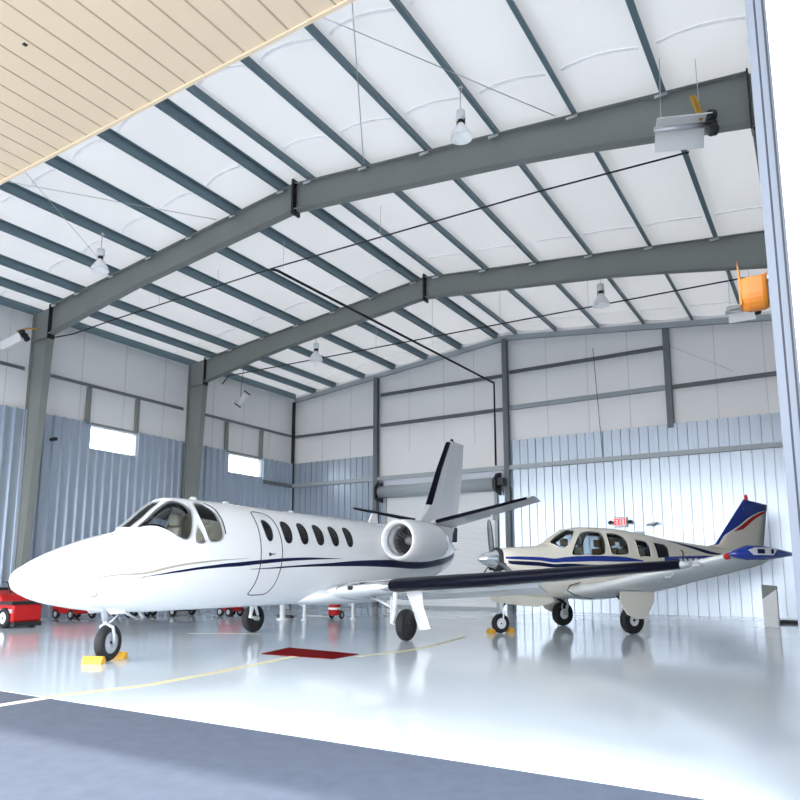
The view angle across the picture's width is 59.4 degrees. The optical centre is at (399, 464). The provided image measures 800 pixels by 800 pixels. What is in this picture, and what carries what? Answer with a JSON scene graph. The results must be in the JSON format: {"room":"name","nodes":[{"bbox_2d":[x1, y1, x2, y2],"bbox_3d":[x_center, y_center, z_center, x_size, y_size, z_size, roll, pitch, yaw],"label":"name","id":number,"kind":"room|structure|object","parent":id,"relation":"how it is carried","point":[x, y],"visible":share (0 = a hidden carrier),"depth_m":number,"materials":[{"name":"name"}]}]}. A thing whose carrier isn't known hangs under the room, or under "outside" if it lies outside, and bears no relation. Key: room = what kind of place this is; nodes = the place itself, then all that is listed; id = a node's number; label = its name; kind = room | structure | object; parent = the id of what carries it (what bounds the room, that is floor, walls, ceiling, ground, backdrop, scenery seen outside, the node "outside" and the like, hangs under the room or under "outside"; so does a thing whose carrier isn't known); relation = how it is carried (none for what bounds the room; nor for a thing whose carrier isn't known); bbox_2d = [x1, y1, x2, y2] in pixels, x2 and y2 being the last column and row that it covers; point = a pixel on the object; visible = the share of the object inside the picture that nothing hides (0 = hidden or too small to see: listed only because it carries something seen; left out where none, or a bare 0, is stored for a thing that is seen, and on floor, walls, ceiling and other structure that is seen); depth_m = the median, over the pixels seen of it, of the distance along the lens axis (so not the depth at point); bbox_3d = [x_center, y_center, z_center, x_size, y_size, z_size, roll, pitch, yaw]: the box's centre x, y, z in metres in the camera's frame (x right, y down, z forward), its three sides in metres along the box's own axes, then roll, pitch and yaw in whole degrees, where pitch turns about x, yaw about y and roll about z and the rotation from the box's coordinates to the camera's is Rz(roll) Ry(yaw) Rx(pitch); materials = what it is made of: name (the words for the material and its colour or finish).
{"room":"aircraft hangar","nodes":[
{"label":"aircraft hangar","id":0,"kind":"room"},
{"bbox_2d":[0,361,24,369],"bbox_3d":[-14.783,-3.789,20.515,0.070,0.120,7.860,-5,-10,31],"label":"beam","id":1,"kind":"structure","parent":0,"point":[1,362],"depth_m":23.45,"materials":[{"name":"grey metal"}]},
{"bbox_2d":[0,313,37,349],"bbox_3d":[-12.482,-4.271,22.674,1.324,1.338,0.532,0,-9,1],"label":"heater","id":2,"kind":"object","parent":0,"point":[21,336],"visible":1,"depth_m":22.44,"materials":[{"name":"silver metal"}]},
{"bbox_2d":[0,333,23,349],"bbox_3d":[-12.448,-3.943,22.622,0.700,0.391,0.522,-28,-9,-3],"label":"hood","id":3,"kind":"object","parent":2,"relation":"attached to","point":[17,338],"depth_m":22.41,"materials":[{"name":"silver metal"}]},
{"bbox_2d":[50,374,183,409],"bbox_3d":[-10.809,-2.788,26.875,0.070,0.120,6.470,-5,-10,31],"label":"beam","id":4,"kind":"structure","parent":0,"point":[51,375],"depth_m":26.71,"materials":[{"name":"grey metal"}]},
{"bbox_2d":[0,405,292,617],"bbox_3d":[-11.054,1.943,25.647,0.139,6.930,21.720,-5,-10,31],"label":"wall","id":5,"kind":"structure","parent":0,"point":[83,492],"depth_m":25.53,"materials":[{"name":"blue metal"}]},
{"bbox_2d":[84,387,140,456],"bbox_3d":[-10.921,-1.582,26.695,0.230,2.320,2.310,-5,-10,31],"label":"window","id":6,"kind":"structure","parent":5,"relation":"in","point":[134,441],"depth_m":26.76,"materials":[{"name":"white metal"}]},
{"bbox_2d":[224,421,263,477],"bbox_3d":[-7.241,-0.656,32.583,0.230,2.320,2.440,-5,-10,31],"label":"window","id":7,"kind":"structure","parent":5,"relation":"in","point":[229,453],"depth_m":32.66,"materials":[{"name":"white metal"}]},
{"bbox_2d":[263,480,291,487],"bbox_3d":[-5.897,0.947,34.209,0.070,0.180,2.170,-5,-10,31],"label":"beam","id":8,"kind":"structure","parent":5,"relation":"attached to","point":[264,481],"depth_m":34.06,"materials":[{"name":"grey metal"}]},
{"bbox_2d":[0,305,293,469],"bbox_3d":[-11.259,0.237,26.114,0.050,10.896,22.040,-5,-10,31],"label":"wall","id":9,"kind":"structure","parent":0,"point":[104,362],"depth_m":27.80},
{"bbox_2d":[205,413,291,437],"bbox_3d":[-7.143,-1.866,32.742,0.070,0.120,6.690,-5,-10,31],"label":"beam","id":10,"kind":"structure","parent":0,"point":[206,414],"depth_m":32.75,"materials":[{"name":"grey metal"}]},
{"bbox_2d":[0,0,770,394],"bbox_3d":[-1.194,-6.574,20.826,23.890,1.240,22.320,-5,-10,31],"label":"ceiling","id":11,"kind":"structure","parent":0,"point":[483,42],"depth_m":17.67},
{"bbox_2d":[29,169,56,189],"bbox_3d":[-8.914,-7.203,17.543,1.420,0.165,0.256,-5,-10,31],"label":"trim","id":12,"kind":"structure","parent":11,"relation":"attached to","point":[52,170],"depth_m":17.45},
{"bbox_2d":[71,138,102,162],"bbox_3d":[-7.433,-7.529,16.669,1.420,0.165,0.256,-5,-10,31],"label":"trim","id":13,"kind":"structure","parent":11,"relation":"attached to","point":[78,151],"depth_m":16.59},
{"bbox_2d":[0,276,315,392],"bbox_3d":[-10.029,-5.143,26.192,0.170,0.246,22.000,-5,-10,31],"label":"roof purlin","id":14,"kind":"structure","parent":11,"relation":"attached to","point":[4,282],"depth_m":26.69,"materials":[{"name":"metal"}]},
{"bbox_2d":[234,369,250,407],"bbox_3d":[-6.922,-3.372,30.897,0.724,1.741,0.345,-2,-9,12],"label":"heater","id":15,"kind":"object","parent":14,"relation":"hanging from","point":[243,397],"visible":1,"depth_m":30.70,"materials":[{"name":"silver metal"}]},
{"bbox_2d":[0,254,335,386],"bbox_3d":[-8.966,-5.377,25.564,0.170,0.246,22.000,-5,-10,31],"label":"roof purlin","id":16,"kind":"structure","parent":11,"relation":"attached to","point":[8,262],"depth_m":25.51,"materials":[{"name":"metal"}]},
{"bbox_2d":[162,192,192,210],"bbox_3d":[-6.015,-7.172,18.939,1.420,0.165,0.256,-5,-10,31],"label":"trim","id":17,"kind":"structure","parent":11,"relation":"attached to","point":[182,195],"depth_m":18.85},
{"bbox_2d":[0,219,365,378],"bbox_3d":[-7.485,-5.703,24.691,0.170,0.246,22.000,-5,-10,31],"label":"roof purlin","id":18,"kind":"structure","parent":11,"relation":"attached to","point":[5,226],"depth_m":23.89,"materials":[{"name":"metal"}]},
{"bbox_2d":[0,181,395,369],"bbox_3d":[-6.004,-6.029,23.817,0.170,0.246,22.000,-5,-10,31],"label":"roof purlin","id":19,"kind":"structure","parent":11,"relation":"attached to","point":[16,190],"depth_m":21.12,"materials":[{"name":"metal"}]},
{"bbox_2d":[25,172,110,272],"bbox_3d":[-9.076,-6.956,17.625,0.017,0.559,8.850,0,-9,0],"label":"cable","id":20,"kind":"object","parent":19,"relation":"attached to","point":[25,172],"visible":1,"depth_m":18.73,"materials":[{"name":"silver metal"}]},
{"bbox_2d":[90,232,108,274],"bbox_3d":[-8.419,-5.998,19.765,0.492,1.130,0.492,-5,-10,31],"label":"light","id":21,"kind":"object","parent":19,"relation":"hanging from","point":[99,266],"visible":1,"depth_m":19.68,"materials":[{"name":"silver metal"}]},
{"bbox_2d":[7,181,216,219],"bbox_3d":[-9.075,-6.971,17.628,8.850,0.429,0.017,5,-10,-27],"label":"cable","id":22,"kind":"object","parent":19,"relation":"attached to","point":[7,181],"visible":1,"depth_m":18.39,"materials":[{"name":"silver metal"}]},
{"bbox_2d":[309,338,322,361],"bbox_3d":[-3.336,-4.698,27.936,0.540,1.120,0.540,-5,-10,31],"label":"light","id":23,"kind":"object","parent":19,"relation":"hanging from","point":[315,357],"visible":0.98,"depth_m":27.84,"materials":[{"name":"silver metal"}]},
{"bbox_2d":[198,64,246,84],"bbox_3d":[-3.706,-8.070,14.426,1.420,0.165,0.256,-5,-10,31],"label":"trim","id":24,"kind":"structure","parent":11,"relation":"attached to","point":[242,65],"depth_m":14.21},
{"bbox_2d":[206,165,241,185],"bbox_3d":[-4.534,-7.498,18.065,1.420,0.165,0.256,-5,-10,31],"label":"trim","id":25,"kind":"structure","parent":11,"relation":"attached to","point":[238,166],"depth_m":17.96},
{"bbox_2d":[44,156,427,359],"bbox_3d":[-4.524,-6.355,22.943,0.170,0.246,22.000,-5,-10,31],"label":"roof purlin","id":26,"kind":"structure","parent":11,"relation":"attached to","point":[56,162],"depth_m":20.26,"materials":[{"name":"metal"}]},
{"bbox_2d":[96,128,462,348],"bbox_3d":[-3.043,-6.681,22.069,0.170,0.246,22.000,-5,-10,31],"label":"roof purlin","id":27,"kind":"structure","parent":11,"relation":"attached to","point":[109,135],"depth_m":19.38,"materials":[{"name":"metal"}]},
{"bbox_2d":[259,38,316,61],"bbox_3d":[-2.225,-8.028,13.494,1.420,0.165,0.256,-5,-10,31],"label":"trim","id":28,"kind":"structure","parent":11,"relation":"attached to","point":[272,50],"depth_m":13.36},
{"bbox_2d":[283,135,327,149],"bbox_3d":[-2.288,-7.713,16.695,1.420,0.165,0.256,-5,-10,31],"label":"trim","id":29,"kind":"structure","parent":11,"relation":"attached to","point":[322,136],"depth_m":16.58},
{"bbox_2d":[154,98,498,338],"bbox_3d":[-1.562,-7.007,21.195,0.170,0.246,22.000,-5,-10,31],"label":"roof purlin","id":30,"kind":"structure","parent":11,"relation":"attached to","point":[167,106],"depth_m":18.45,"materials":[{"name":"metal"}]},
{"bbox_2d":[186,85,516,333],"bbox_3d":[-0.788,-7.081,20.723,0.170,0.246,22.000,-5,-10,31],"label":"roof purlin","id":31,"kind":"structure","parent":11,"relation":"attached to","point":[194,90],"depth_m":17.81,"materials":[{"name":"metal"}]},
{"bbox_2d":[329,8,395,34],"bbox_3d":[-0.745,-7.986,12.562,1.420,0.165,0.256,-5,-10,31],"label":"trim","id":32,"kind":"structure","parent":11,"relation":"attached to","point":[343,23],"depth_m":12.42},
{"bbox_2d":[340,117,392,132],"bbox_3d":[-0.807,-7.671,15.764,1.420,0.165,0.256,-5,-10,31],"label":"trim","id":33,"kind":"structure","parent":11,"relation":"attached to","point":[385,118],"depth_m":15.64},
{"bbox_2d":[240,56,556,330],"bbox_3d":[0.693,-7.039,19.791,0.170,0.246,22.000,-5,-10,31],"label":"roof purlin","id":34,"kind":"structure","parent":11,"relation":"attached to","point":[251,64],"depth_m":16.67,"materials":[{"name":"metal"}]},
{"bbox_2d":[405,97,464,114],"bbox_3d":[0.674,-7.629,14.832,1.420,0.165,0.256,-5,-10,31],"label":"trim","id":35,"kind":"structure","parent":11,"relation":"attached to","point":[454,98],"depth_m":14.71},
{"bbox_2d":[304,23,599,327],"bbox_3d":[2.173,-6.997,18.859,0.170,0.246,22.000,-5,-10,31],"label":"roof purlin","id":36,"kind":"structure","parent":11,"relation":"attached to","point":[321,39],"depth_m":15.53,"materials":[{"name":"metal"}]},
{"bbox_2d":[352,2,363,163],"bbox_3d":[-0.822,-7.779,12.597,0.017,0.481,8.956,0,-9,-1],"label":"cable","id":37,"kind":"object","parent":36,"relation":"attached to","point":[352,2],"visible":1,"depth_m":13.81,"materials":[{"name":"silver metal"}]},
{"bbox_2d":[323,17,554,115],"bbox_3d":[-0.821,-7.794,12.600,8.956,0.611,0.017,4,-10,-26],"label":"cable","id":38,"kind":"object","parent":36,"relation":"attached to","point":[323,17],"visible":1,"depth_m":13.29,"materials":[{"name":"silver metal"}]},
{"bbox_2d":[222,277,744,383],"bbox_3d":[1.046,-5.303,26.030,21.166,1.765,0.048,-5,-10,31],"label":"gas pipe","id":39,"kind":"object","parent":11,"relation":"hanging from","point":[500,323],"visible":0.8,"depth_m":24.47,"materials":[{"name":"black metal"}]},
{"bbox_2d":[477,73,544,94],"bbox_3d":[2.154,-7.587,13.900,1.420,0.165,0.256,-5,-10,31],"label":"trim","id":40,"kind":"structure","parent":11,"relation":"attached to","point":[543,74],"depth_m":13.77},
{"bbox_2d":[389,0,644,323],"bbox_3d":[3.654,-6.955,17.928,0.170,0.246,22.000,-5,-10,31],"label":"roof purlin","id":41,"kind":"structure","parent":11,"relation":"attached to","point":[397,4],"depth_m":14.63,"materials":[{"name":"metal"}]},
{"bbox_2d":[450,86,471,144],"bbox_3d":[1.192,-6.930,13.799,0.444,1.120,0.444,-5,-10,31],"label":"light","id":42,"kind":"object","parent":41,"relation":"hanging from","point":[460,135],"visible":1,"depth_m":13.79,"materials":[{"name":"silver metal"}]},
{"bbox_2d":[593,280,609,308],"bbox_3d":[6.359,-5.591,22.256,0.540,1.120,0.540,-5,-10,31],"label":"light","id":43,"kind":"object","parent":41,"relation":"hanging from","point":[601,301],"visible":0.94,"depth_m":22.17,"materials":[{"name":"silver metal"}]},
{"bbox_2d":[561,47,637,70],"bbox_3d":[3.635,-7.545,12.969,1.420,0.165,0.256,-5,-10,31],"label":"trim","id":44,"kind":"structure","parent":11,"relation":"attached to","point":[631,48],"depth_m":12.85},
{"bbox_2d":[506,0,693,319],"bbox_3d":[5.135,-6.913,16.996,0.170,0.246,22.000,-5,-10,31],"label":"roof purlin","id":45,"kind":"structure","parent":11,"relation":"attached to","point":[511,3],"depth_m":14.02,"materials":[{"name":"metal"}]},
{"bbox_2d":[584,227,634,235],"bbox_3d":[5.883,-6.649,19.869,1.420,0.165,0.256,-5,-10,31],"label":"trim","id":46,"kind":"structure","parent":11,"relation":"attached to","point":[624,227],"depth_m":19.77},
{"bbox_2d":[646,216,701,225],"bbox_3d":[7.364,-6.607,18.937,1.420,0.165,0.256,-5,-10,31],"label":"trim","id":47,"kind":"structure","parent":11,"relation":"attached to","point":[700,216],"depth_m":18.83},
{"bbox_2d":[625,0,739,304],"bbox_3d":[6.615,-6.872,16.064,0.170,0.246,22.000,-5,-10,31],"label":"roof purlin","id":48,"kind":"structure","parent":11,"relation":"attached to","point":[631,5],"depth_m":13.32,"materials":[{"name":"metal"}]},
{"bbox_2d":[654,58,719,152],"bbox_3d":[5.109,-6.640,12.629,1.070,1.698,0.677,-2,-9,10],"label":"heater","id":49,"kind":"object","parent":11,"relation":"hanging from","point":[679,132],"visible":0.98,"depth_m":12.70,"materials":[{"name":"silver metal"}]},
{"bbox_2d":[655,112,712,152],"bbox_3d":[5.049,-6.028,12.543,0.850,0.463,0.677,-2,-9,10],"label":"hood","id":50,"kind":"object","parent":49,"relation":"attached to","point":[679,132],"depth_m":12.73,"materials":[{"name":"silver metal"}]},
{"bbox_2d":[656,16,744,43],"bbox_3d":[5.116,-7.503,12.037,1.420,0.165,0.256,-5,-10,31],"label":"trim","id":51,"kind":"structure","parent":11,"relation":"attached to","point":[741,17],"depth_m":11.92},
{"bbox_2d":[715,206,761,215],"bbox_3d":[8.845,-6.565,18.005,1.420,0.165,0.256,-5,-10,31],"label":"trim","id":52,"kind":"structure","parent":11,"relation":"attached to","point":[759,206],"depth_m":18.00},
{"bbox_2d":[725,271,761,322],"bbox_3d":[9.724,-5.227,20.026,0.920,2.151,0.609,-5,-10,31],"label":"heater","id":53,"kind":"object","parent":11,"relation":"hanging from","point":[735,314],"visible":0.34,"depth_m":20.09,"materials":[{"name":"silver metal"}]},
{"bbox_2d":[726,304,755,322],"bbox_3d":[9.673,-4.365,19.923,0.700,0.417,0.609,-5,-10,31],"label":"hood","id":54,"kind":"object","parent":53,"relation":"attached to","point":[735,314],"depth_m":20.09,"materials":[{"name":"silver metal"}]},
{"bbox_2d":[0,604,799,799],"bbox_3d":[-1.159,4.577,19.129,23.690,0.302,22.086,-5,-10,31],"label":"floor","id":55,"kind":"structure","parent":0,"point":[702,707],"depth_m":9.03,"materials":[{"name":"grey concrete"}]},
{"bbox_2d":[0,582,41,627],"bbox_3d":[-11.115,3.889,19.657,2.550,1.224,0.960,-5,-10,31],"label":"tractor","id":56,"kind":"object","parent":55,"relation":"on","point":[16,610],"visible":0.98,"depth_m":18.96,"materials":[{"name":"red paint"}]},
{"bbox_2d":[52,606,95,619],"bbox_3d":[-10.614,4.706,22.903,1.200,0.620,0.860,-5,-10,31],"label":"utility cart","id":57,"kind":"object","parent":55,"relation":"on","point":[71,613],"visible":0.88,"depth_m":22.61,"materials":[{"name":"red paint"}]},
{"bbox_2d":[81,656,105,663],"bbox_3d":[-4.913,3.128,11.262,0.360,0.120,0.154,-2,-9,12],"label":"chock","id":58,"kind":"object","parent":55,"relation":"on","point":[86,659],"visible":1,"depth_m":11.21,"materials":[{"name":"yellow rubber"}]},
{"bbox_2d":[114,651,127,658],"bbox_3d":[-4.804,3.232,11.927,0.340,0.120,0.154,-2,-9,12],"label":"chock","id":59,"kind":"object","parent":55,"relation":"on","point":[121,655],"visible":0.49,"depth_m":11.86,"materials":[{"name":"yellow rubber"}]},
{"bbox_2d":[112,612,151,617],"bbox_3d":[-9.093,4.832,23.836,1.000,0.660,0.860,-5,-10,31],"label":"utility cart","id":60,"kind":"object","parent":55,"relation":"on","point":[147,614],"visible":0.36,"depth_m":23.87,"materials":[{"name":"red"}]},
{"bbox_2d":[151,609,196,616],"bbox_3d":[-8.018,5.004,24.802,1.500,0.620,0.960,-5,-10,31],"label":"utility cart","id":61,"kind":"object","parent":55,"relation":"on","point":[172,613],"visible":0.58,"depth_m":24.56,"materials":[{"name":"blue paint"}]},
{"bbox_2d":[216,607,243,616],"bbox_3d":[-5.863,4.935,24.300,0.716,0.600,0.660,-5,-10,31],"label":"tool cart","id":62,"kind":"object","parent":55,"relation":"on","point":[230,611],"visible":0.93,"depth_m":24.08,"materials":[{"name":"red paint"}]},
{"bbox_2d":[276,605,288,619],"bbox_3d":[-3.844,4.654,22.606,0.556,0.629,0.390,-5,-10,31],"label":"jack stand","id":63,"kind":"object","parent":55,"relation":"on","point":[282,607],"visible":0.58,"depth_m":22.47,"materials":[{"name":"white paint"}]},
{"bbox_2d":[291,402,295,510],"bbox_3d":[-5.390,1.805,34.953,0.120,10.096,0.120,-5,-10,31],"label":"column","id":64,"kind":"structure","parent":55,"relation":"on","point":[293,403],"depth_m":35.36,"materials":[{"name":"black metal"}]},
{"bbox_2d":[295,426,372,438],"bbox_3d":[-3.241,-1.601,34.330,4.980,0.090,0.210,-5,-10,31],"label":"beam","id":65,"kind":"structure","parent":64,"relation":"attached to","point":[365,427],"depth_m":34.26,"materials":[{"name":"grey metal"}]},
{"bbox_2d":[278,614,328,617],"bbox_3d":[-3.188,5.010,23.180,1.900,0.105,0.240,-4,-10,25],"label":"bar","id":66,"kind":"object","parent":55,"relation":"on","point":[286,615],"visible":0.9,"depth_m":23.24,"materials":[{"name":"silver metal"}]},
{"bbox_2d":[261,647,358,658],"bbox_3d":[-1.665,3.417,12.756,1.869,0.012,1.099,-5,-10,31],"label":"floor mat","id":67,"kind":"object","parent":55,"relation":"on","point":[298,652],"visible":1,"depth_m":12.61,"materials":[{"name":"red fabric"}]},
{"bbox_2d":[328,604,343,618],"bbox_3d":[-2.118,4.535,22.892,0.460,0.954,0.469,-5,-10,31],"label":"cart","id":68,"kind":"object","parent":55,"relation":"on","point":[333,610],"visible":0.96,"depth_m":22.70,"materials":[{"name":"red paint"}]},
{"bbox_2d":[9,439,703,660],"bbox_3d":[-1.604,1.199,17.248,12.495,5.790,12.410,2,-9,-12],"label":"jet","id":69,"kind":"object","parent":55,"relation":"on","point":[207,554],"visible":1,"depth_m":13.68,"materials":[{"name":"white paint"}]},
{"bbox_2d":[690,561,703,566],"bbox_3d":[5.415,1.806,12.772,0.878,0.100,0.295,7,-12,-39],"label":"light","id":70,"kind":"object","parent":69,"relation":"attached to","point":[693,563],"depth_m":12.56,"materials":[{"name":"white paint"}]},
{"bbox_2d":[372,377,379,606],"bbox_3d":[-1.112,1.121,32.364,0.220,10.641,0.200,-5,-10,31],"label":"wall column","id":71,"kind":"structure","parent":55,"relation":"on","point":[376,381],"depth_m":32.70,"materials":[{"name":"grey metal"}]},
{"bbox_2d":[11,68,759,573],"bbox_3d":[-2.717,-1.712,17.563,23.130,11.640,0.320,-5,-10,31],"label":"frame","id":72,"kind":"object","parent":55,"relation":"on","point":[632,122],"visible":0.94,"depth_m":17.02,"materials":[{"name":"black metal"}]},
{"bbox_2d":[55,151,688,337],"bbox_3d":[-2.727,-6.052,19.529,19.920,2.167,1.895,-5,-10,31],"label":"gas pipe","id":73,"kind":"object","parent":72,"relation":"hanging from","point":[683,153],"visible":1,"depth_m":19.02,"materials":[{"name":"black metal"}]},
{"bbox_2d":[270,268,496,465],"bbox_3d":[0.073,-2.967,25.173,0.156,4.686,11.850,-8,-12,41],"label":"supply pipe","id":74,"kind":"object","parent":73,"relation":"attached to","point":[271,269],"visible":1,"depth_m":25.34,"materials":[{"name":"black metal"}]},
{"bbox_2d":[182,230,766,499],"bbox_3d":[0.891,-0.804,23.338,23.130,11.640,0.320,-5,-10,31],"label":"frame","id":75,"kind":"object","parent":55,"relation":"on","point":[720,253],"visible":0.84,"depth_m":23.22,"materials":[{"name":"black metal"}]},
{"bbox_2d":[0,296,295,398],"bbox_3d":[-11.087,-4.924,26.688,0.100,0.270,21.820,-5,-10,31],"label":"beam","id":76,"kind":"structure","parent":75,"relation":"attached to","point":[4,301],"depth_m":27.74,"materials":[{"name":"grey metal"}]},
{"bbox_2d":[501,338,513,610],"bbox_3d":[4.445,0.243,29.030,0.220,11.340,0.200,-5,-10,31],"label":"wall column","id":77,"kind":"structure","parent":55,"relation":"on","point":[504,343],"depth_m":29.19,"materials":[{"name":"grey metal"}]},
{"bbox_2d":[292,441,782,487],"bbox_3d":[4.475,0.111,29.023,23.240,0.180,0.105,-5,-10,31],"label":"beam","id":78,"kind":"structure","parent":77,"relation":"attached to","point":[780,443],"depth_m":27.46,"materials":[{"name":"grey metal"}]},
{"bbox_2d":[509,346,662,373],"bbox_3d":[7.281,-4.175,28.161,6.250,0.100,0.210,-5,-10,31],"label":"beam","id":79,"kind":"structure","parent":77,"relation":"attached to","point":[657,348],"depth_m":27.98,"materials":[{"name":"grey metal"}]},
{"bbox_2d":[509,385,664,409],"bbox_3d":[7.281,-2.644,27.920,6.250,0.160,0.210,-5,-10,31],"label":"beam","id":80,"kind":"structure","parent":77,"relation":"attached to","point":[660,387],"depth_m":27.77,"materials":[{"name":"grey metal"}]},
{"bbox_2d":[478,494,791,633],"bbox_3d":[6.900,2.439,18.788,9.506,3.820,9.807,-1,-9,9],"label":"airplane","id":81,"kind":"object","parent":55,"relation":"on","point":[740,546],"visible":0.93,"depth_m":17.54,"materials":[{"name":"white paint"}]},
{"bbox_2d":[761,585,779,626],"bbox_3d":[10.384,3.932,19.659,0.370,1.140,0.400,-5,-10,31],"label":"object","id":82,"kind":"structure","parent":55,"relation":"on","point":[770,602],"depth_m":19.49,"materials":[{"name":"white paint"}]},
{"bbox_2d":[294,314,771,402],"bbox_3d":[4.500,-4.816,29.887,23.290,1.478,0.160,-5,-10,31],"label":"beam","id":83,"kind":"structure","parent":0,"point":[765,317],"depth_m":29.05,"materials":[{"name":"grey metal"}]},
{"bbox_2d":[294,311,779,475],"bbox_3d":[4.626,0.149,29.312,23.730,12.063,0.050,-5,-10,31],"label":"wall","id":84,"kind":"structure","parent":0,"point":[738,347],"depth_m":29.00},
{"bbox_2d":[380,374,501,396],"bbox_3d":[1.750,-3.546,31.518,6.250,0.100,0.210,-5,-10,31],"label":"beam","id":85,"kind":"structure","parent":84,"relation":"attached to","point":[499,375],"depth_m":31.43,"materials":[{"name":"grey metal"}]},
{"bbox_2d":[380,408,502,426],"bbox_3d":[1.750,-2.094,31.290,6.250,0.120,0.210,-5,-10,31],"label":"beam","id":86,"kind":"structure","parent":84,"relation":"attached to","point":[497,409],"depth_m":31.16,"materials":[{"name":"grey metal"}]},
{"bbox_2d":[672,371,776,388],"bbox_3d":[12.306,-3.106,24.853,5.060,0.120,0.210,-5,-10,31],"label":"beam","id":87,"kind":"structure","parent":84,"relation":"attached to","point":[773,373],"depth_m":25.19,"materials":[{"name":"grey metal"}]},
{"bbox_2d":[760,314,768,411],"bbox_3d":[12.852,-3.568,24.723,0.024,3.672,0.010,-5,-10,31],"label":"trim","id":88,"kind":"structure","parent":84,"relation":"attached to","point":[760,314],"depth_m":24.72,"materials":[{"name":"white"}]},
{"bbox_2d":[293,412,797,618],"bbox_3d":[4.523,2.437,28.785,23.290,6.930,0.074,-5,-10,31],"label":"wall","id":89,"kind":"structure","parent":0,"point":[692,499],"depth_m":25.91,"materials":[{"name":"white metal"}]},
{"bbox_2d":[383,498,386,606],"bbox_3d":[-0.682,3.824,31.718,0.120,5.100,0.120,-5,-10,31],"label":"door frame","id":90,"kind":"structure","parent":89,"relation":"attached to","point":[384,499],"depth_m":31.94,"materials":[{"name":"grey metal"}]},
{"bbox_2d":[374,472,505,502],"bbox_3d":[1.628,0.970,30.271,6.200,0.950,0.640,-5,-10,31],"label":"coil","id":91,"kind":"object","parent":89,"relation":"attached to","point":[495,483],"visible":0.8,"depth_m":30.36,"materials":[{"name":"grey metal"}]},
{"bbox_2d":[386,605,496,609],"bbox_3d":[1.681,6.076,29.941,5.500,0.100,0.030,-5,-10,31],"label":"door sill","id":92,"kind":"structure","parent":89,"relation":"attached to","point":[402,606],"depth_m":29.60,"materials":[{"name":"grey metal"}]},
{"bbox_2d":[387,490,496,607],"bbox_3d":[1.694,3.612,30.349,5.600,5.097,0.022,-5,-10,31],"label":"door","id":93,"kind":"structure","parent":89,"relation":"in","point":[472,537],"depth_m":29.72,"materials":[{"name":"white paint"}]},
{"bbox_2d":[384,471,502,487],"bbox_3d":[1.774,0.829,30.725,5.900,0.710,0.040,-5,-10,31],"label":"beam","id":94,"kind":"structure","parent":89,"relation":"in","point":[491,474],"depth_m":31.06,"materials":[{"name":"white metal"}]},
{"bbox_2d":[494,491,500,609],"bbox_3d":[3.998,3.376,28.864,0.120,5.100,0.120,-5,-10,31],"label":"door frame","id":95,"kind":"structure","parent":89,"relation":"attached to","point":[495,493],"depth_m":28.93,"materials":[{"name":"grey metal"}]},
{"bbox_2d":[608,517,631,526],"bbox_3d":[8.247,2.131,26.295,0.859,0.380,0.205,-5,-10,31],"label":"exit sign","id":96,"kind":"object","parent":89,"relation":"attached to","point":[618,521],"visible":1,"depth_m":26.30,"materials":[{"name":"white paint"}]},
{"bbox_2d":[662,328,674,427],"bbox_3d":[10.045,-3.268,26.297,0.220,3.868,0.200,-5,-10,31],"label":"wall column","id":97,"kind":"structure","parent":89,"relation":"attached to","point":[665,331],"depth_m":26.22,"materials":[{"name":"grey metal"}]},
{"bbox_2d":[765,0,799,376],"bbox_3d":[6.412,-1.899,2.246,9.108,7.250,0.030,-5,-10,31],"label":"wall","id":98,"kind":"structure","parent":0,"point":[783,16],"depth_m":4.69,"materials":[{"name":"white paint"}]},
{"bbox_2d":[736,261,769,311],"bbox_3d":[2.566,-1.366,5.059,0.260,0.390,0.600,-5,-10,31],"label":"warning horn","id":99,"kind":"object","parent":98,"relation":"attached to","point":[753,290],"visible":0.89,"depth_m":5.17,"materials":[{"name":"orange plastic"}]},
{"bbox_2d":[744,0,799,638],"bbox_3d":[2.534,-1.498,4.796,0.050,7.250,0.270,-5,-10,31],"label":"door frame","id":100,"kind":"structure","parent":98,"relation":"attached to","point":[755,79],"depth_m":4.61,"materials":[{"name":"grey paint"}]},
{"bbox_3d":[6.497,-1.879,2.374,9.100,7.250,0.220,-5,-10,31],"label":"wall","id":101,"kind":"structure","parent":0,"visible":0},
{"bbox_2d":[753,0,799,530],"bbox_3d":[2.595,-1.504,4.759,0.067,7.250,0.270,-5,-10,31],"label":"door","id":102,"kind":"structure","parent":101,"relation":"in","point":[771,153],"depth_m":4.66,"materials":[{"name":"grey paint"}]},
{"label":"outside","id":103,"kind":"structure","parent":0,"visible":0},
{"bbox_3d":[-19.006,-0.279,-11.854,100.000,0.308,50.030,-5,-10,31],"label":"apron","id":104,"kind":"object","parent":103,"visible":0},
{"bbox_2d":[0,697,49,706],"bbox_3d":[-4.708,2.542,7.086,0.140,0.020,2.441,-5,-10,29],"label":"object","id":105,"kind":"structure","parent":104,"relation":"on","point":[40,698],"depth_m":7.88,"materials":[{"name":"beige paint"}]},
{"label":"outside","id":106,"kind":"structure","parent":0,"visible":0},
{"bbox_2d":[0,691,705,799],"bbox_3d":[-6.606,2.829,7.994,100.000,0.294,2.848,-5,-10,31],"label":"ground strip","id":107,"kind":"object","parent":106,"point":[51,749],"depth_m":5.20,"materials":[{"name":"concrete"}]},
{"bbox_3d":[-7.049,-6.561,11.028,24.290,4.690,0.200,-5,-10,31],"label":"wall","id":108,"kind":"structure","parent":0,"visible":0},
{"bbox_2d":[0,0,355,184],"bbox_3d":[-8.716,-4.480,8.414,22.626,0.175,6.245,-5,-10,31],"label":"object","id":109,"kind":"structure","parent":108,"relation":"in","point":[72,71],"depth_m":7.72,"materials":[{"name":"beige"}]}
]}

